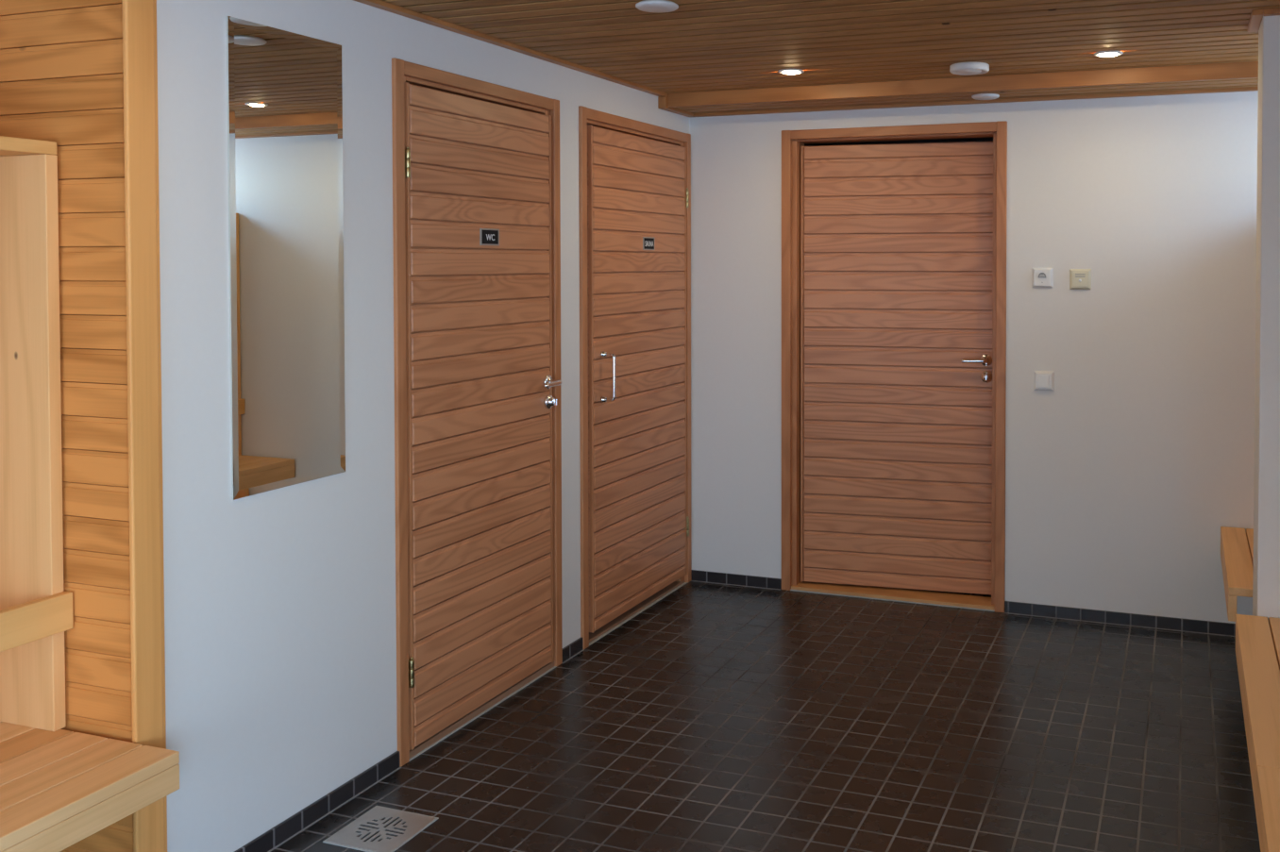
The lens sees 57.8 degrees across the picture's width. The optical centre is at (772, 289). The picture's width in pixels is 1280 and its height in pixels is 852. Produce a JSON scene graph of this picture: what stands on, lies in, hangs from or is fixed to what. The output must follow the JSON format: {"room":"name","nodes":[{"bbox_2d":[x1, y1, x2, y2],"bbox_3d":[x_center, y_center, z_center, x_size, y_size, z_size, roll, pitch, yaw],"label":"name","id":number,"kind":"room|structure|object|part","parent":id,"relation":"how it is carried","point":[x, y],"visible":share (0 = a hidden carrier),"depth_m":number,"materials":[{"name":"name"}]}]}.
{"room":"changing room","nodes":[
{"label":"changing room","id":0,"kind":"room"},
{"bbox_2d":[0,0,133,851],"bbox_3d":[-1.698,0.237,2.679,0.624,2.400,0.071,0,1,20],"label":"wall","id":1,"kind":"structure","parent":0,"point":[61,78],"depth_m":2.58,"materials":[{"name":"brown wood"}]},
{"bbox_2d":[156,0,689,851],"bbox_3d":[-0.981,0.203,4.110,0.240,2.400,3.105,0,1,20],"label":"wall","id":2,"kind":"structure","parent":0,"point":[280,614],"depth_m":2.99,"materials":[{"name":"white paint"}]},
{"bbox_2d":[121,0,167,851],"bbox_3d":[-1.402,0.317,2.566,0.019,2.245,0.084,0,1,20],"label":"trim","id":3,"kind":"structure","parent":2,"relation":"attached to","point":[140,51],"depth_m":2.55,"materials":[{"name":"brown wood"}]},
{"bbox_2d":[226,16,345,500],"bbox_3d":[-1.254,-0.079,2.984,0.006,1.179,0.399,0,1,20],"label":"mirror","id":4,"kind":"object","parent":2,"relation":"attached to","point":[284,89],"visible":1,"depth_m":2.96,"materials":[{"name":"clear glass"}]},
{"bbox_2d":[234,637,584,851],"bbox_3d":[-1.060,1.392,3.545,0.015,0.049,1.913,0,1,20],"label":"baseboard","id":5,"kind":"structure","parent":2,"relation":"attached to","point":[277,835],"depth_m":3.13,"materials":[{"name":"tile"}]},
{"bbox_2d":[391,57,562,767],"bbox_3d":[-0.982,0.360,3.840,0.214,2.100,0.940,0,1,20],"label":"door","id":6,"kind":"structure","parent":2,"relation":"in","point":[477,181],"depth_m":3.74,"materials":[{"name":"brown wood"}]},
{"bbox_3d":[-0.800,0.337,4.125,0.066,0.052,0.131,0,1,20],"label":"handle","id":7,"kind":"part","parent":6,"relation":"part of","materials":[{"name":"silver metal"}]},
{"bbox_2d":[353,0,694,117],"bbox_3d":[-0.875,-0.807,3.973,0.036,0.068,2.965,0,1,20],"label":"trim","id":8,"kind":"structure","parent":2,"relation":"attached to","point":[662,96],"depth_m":3.94,"materials":[{"name":"brown wood"}]},
{"bbox_2d":[578,105,691,649],"bbox_3d":[-0.596,0.334,4.918,0.208,2.100,1.030,0,1,20],"label":"door","id":9,"kind":"structure","parent":2,"relation":"in","point":[634,176],"depth_m":4.82,"materials":[{"name":"brown wood"}]},
{"bbox_3d":[-0.649,0.348,4.554,0.060,0.208,0.028,0,1,20],"label":"pull handle","id":10,"kind":"part","parent":9,"relation":"part of","materials":[{"name":"silver metal"}]},
{"bbox_2d":[666,61,1258,107],"bbox_3d":[0.964,-0.826,4.556,3.100,0.064,0.018,0,1,20],"label":"ceiling beam","id":11,"kind":"structure","parent":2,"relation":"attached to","point":[1249,69],"depth_m":4.60,"materials":[{"name":"brown wood"}]},
{"bbox_2d":[270,581,1260,851],"bbox_3d":[-0.173,1.494,2.373,3.920,0.100,8.600,0,1,20],"label":"floor","id":12,"kind":"structure","parent":0,"point":[715,717],"depth_m":3.60,"materials":[{"name":"tile"}]},
{"bbox_2d":[0,722,179,851],"bbox_3d":[-1.912,1.238,1.821,0.720,0.440,1.693,0,1,20],"label":"bench","id":13,"kind":"object","parent":12,"relation":"on","point":[59,788],"visible":1,"depth_m":2.37,"materials":[{"name":"beige wood"}]},
{"bbox_2d":[0,135,73,731],"bbox_3d":[-2.044,0.348,1.960,0.424,1.332,1.512,0,1,20],"label":"bench backrest","id":14,"kind":"object","parent":13,"relation":"on","point":[36,612],"visible":1,"depth_m":2.60,"materials":[{"name":"beige wood"}]},
{"bbox_3d":[-2.055,-0.303,1.949,0.400,0.030,1.504,0,1,20],"label":"panel","id":15,"kind":"part","parent":14,"relation":"part of","materials":[{"name":"beige wood"}]},
{"bbox_3d":[-1.586,1.076,1.700,0.027,0.056,1.693,0,1,20],"label":"rail","id":16,"kind":"part","parent":13,"relation":"part of","materials":[{"name":"beige wood"}]},
{"bbox_2d":[322,806,438,851],"bbox_3d":[-1.031,1.427,3.032,0.204,0.004,0.210,0,1,20],"label":"floor drain","id":17,"kind":"object","parent":12,"relation":"on","point":[380,829],"visible":1,"depth_m":3.02,"materials":[{"name":"metal"}]},
{"bbox_2d":[1220,526,1253,622],"bbox_3d":[1.997,1.185,4.058,0.747,0.440,0.918,0,1,20],"label":"bench","id":18,"kind":"object","parent":12,"relation":"on","point":[1237,546],"visible":0.7,"depth_m":4.06,"materials":[{"name":"brown wood"}]},
{"bbox_3d":[1.658,1.032,4.177,0.027,0.085,0.918,0,1,20],"label":"rail","id":19,"kind":"part","parent":18,"relation":"part of","materials":[{"name":"brown wood"}]},
{"bbox_2d":[1235,614,1279,851],"bbox_3d":[1.189,1.238,1.806,0.736,0.440,3.272,0,1,20],"label":"bench","id":20,"kind":"object","parent":12,"relation":"on","point":[1257,639],"visible":1,"depth_m":2.73,"materials":[{"name":"brown wood"}]},
{"bbox_3d":[0.856,1.085,1.923,0.027,0.085,3.272,0,1,20],"label":"rail","id":21,"kind":"part","parent":20,"relation":"part of","materials":[{"name":"brown wood"}]},
{"bbox_2d":[381,0,1279,113],"bbox_3d":[-0.428,-0.837,1.612,3.920,0.213,7.100,0,1,20],"label":"ceiling","id":22,"kind":"structure","parent":0,"point":[699,45],"depth_m":3.81,"materials":[{"name":"brown wood"}]},
{"bbox_2d":[635,0,678,12],"bbox_3d":[-0.331,-0.815,3.301,0.124,0.016,0.124,0,1,20],"label":"valve","id":23,"kind":"object","parent":22,"relation":"attached to","point":[648,6],"visible":1,"depth_m":3.27,"materials":[{"name":"white plastic"}]},
{"bbox_2d":[777,68,804,74],"bbox_3d":[0.073,-0.844,4.462,0.100,0.012,0.100,0,1,20],"label":"recessed light","id":24,"kind":"object","parent":22,"relation":"in","point":[783,71],"visible":1,"depth_m":4.44,"materials":[{"name":"white plastic"}]},
{"bbox_2d":[949,61,989,75],"bbox_3d":[0.743,-0.833,4.327,0.146,0.029,0.146,0,1,20],"label":"valve","id":25,"kind":"object","parent":22,"relation":"attached to","point":[969,68],"visible":1,"depth_m":4.28,"materials":[{"name":"white plastic"}]},
{"bbox_2d":[971,93,999,100],"bbox_3d":[0.882,-0.796,4.747,0.114,0.015,0.114,0,1,20],"label":"valve","id":26,"kind":"object","parent":22,"relation":"attached to","point":[980,96],"visible":1,"depth_m":4.71,"materials":[{"name":"white plastic"}]},
{"bbox_2d":[1094,50,1123,57],"bbox_3d":[1.196,-0.835,4.083,0.100,0.012,0.100,0,1,20],"label":"recessed light","id":27,"kind":"object","parent":22,"relation":"in","point":[1103,54],"visible":1,"depth_m":4.06,"materials":[{"name":"white plastic"}]},
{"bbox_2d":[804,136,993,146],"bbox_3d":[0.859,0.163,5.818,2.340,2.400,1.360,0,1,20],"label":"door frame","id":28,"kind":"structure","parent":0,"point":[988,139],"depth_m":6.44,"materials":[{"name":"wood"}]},
{"bbox_2d":[689,90,1258,623],"bbox_3d":[1.140,0.184,4.920,3.200,2.400,0.140,0,1,20],"label":"wall","id":29,"kind":"structure","parent":0,"point":[1123,479],"depth_m":4.78,"materials":[{"name":"white paint"}]},
{"bbox_2d":[781,120,1007,612],"bbox_3d":[0.550,0.329,5.151,1.013,2.100,0.193,0,1,20],"label":"door","id":30,"kind":"structure","parent":29,"relation":"in","point":[894,255],"depth_m":5.16,"materials":[{"name":"brown wood"}]},
{"bbox_3d":[0.898,0.311,5.040,0.131,0.052,0.066,0,1,15],"label":"handle","id":31,"kind":"part","parent":30,"relation":"part of","materials":[{"name":"silver metal"}]},
{"bbox_2d":[690,570,1235,637],"bbox_3d":[1.067,1.361,4.891,3.100,0.049,0.016,0,1,20],"label":"baseboard","id":32,"kind":"structure","parent":29,"relation":"attached to","point":[1013,608],"depth_m":4.80,"materials":[{"name":"tile"}]},
{"bbox_2d":[693,86,1258,117],"bbox_3d":[1.081,-0.800,4.827,3.064,0.015,0.030,0,1,20],"label":"trim","id":33,"kind":"structure","parent":29,"relation":"attached to","point":[1245,89],"depth_m":4.87,"materials":[{"name":"brown wood"}]},
{"bbox_2d":[1032,268,1052,287],"bbox_3d":[1.137,-0.050,4.832,0.084,0.084,0.018,0,1,20],"label":"wall thermostat","id":34,"kind":"object","parent":29,"relation":"attached to","point":[1042,277],"visible":1,"depth_m":4.83,"materials":[{"name":"white plastic"}]},
{"bbox_2d":[1033,370,1054,390],"bbox_3d":[1.145,0.386,4.837,0.082,0.082,0.020,0,1,20],"label":"light switch","id":35,"kind":"object","parent":29,"relation":"attached to","point":[1044,380],"visible":1,"depth_m":4.83,"materials":[{"name":"white plastic"}]},
{"bbox_2d":[1069,269,1091,289],"bbox_3d":[1.282,-0.043,4.777,0.086,0.086,0.021,0,1,20],"label":"wall control","id":36,"kind":"object","parent":29,"relation":"attached to","point":[1079,278],"visible":1,"depth_m":4.77,"materials":[{"name":"beige plastic"}]},
{"bbox_2d":[1252,15,1279,621],"bbox_3d":[1.824,0.219,3.424,0.696,2.400,0.240,0,1,20],"label":"wall pillar","id":37,"kind":"structure","parent":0,"point":[1266,576],"depth_m":3.42,"materials":[{"name":"white paint"}]},
{"bbox_2d":[1247,8,1279,32],"bbox_3d":[1.804,-0.819,3.389,0.728,0.017,0.272,0,1,20],"label":"trim","id":38,"kind":"structure","parent":37,"relation":"attached to","point":[1256,15],"depth_m":3.40,"materials":[{"name":"brown wood"}]}
]}

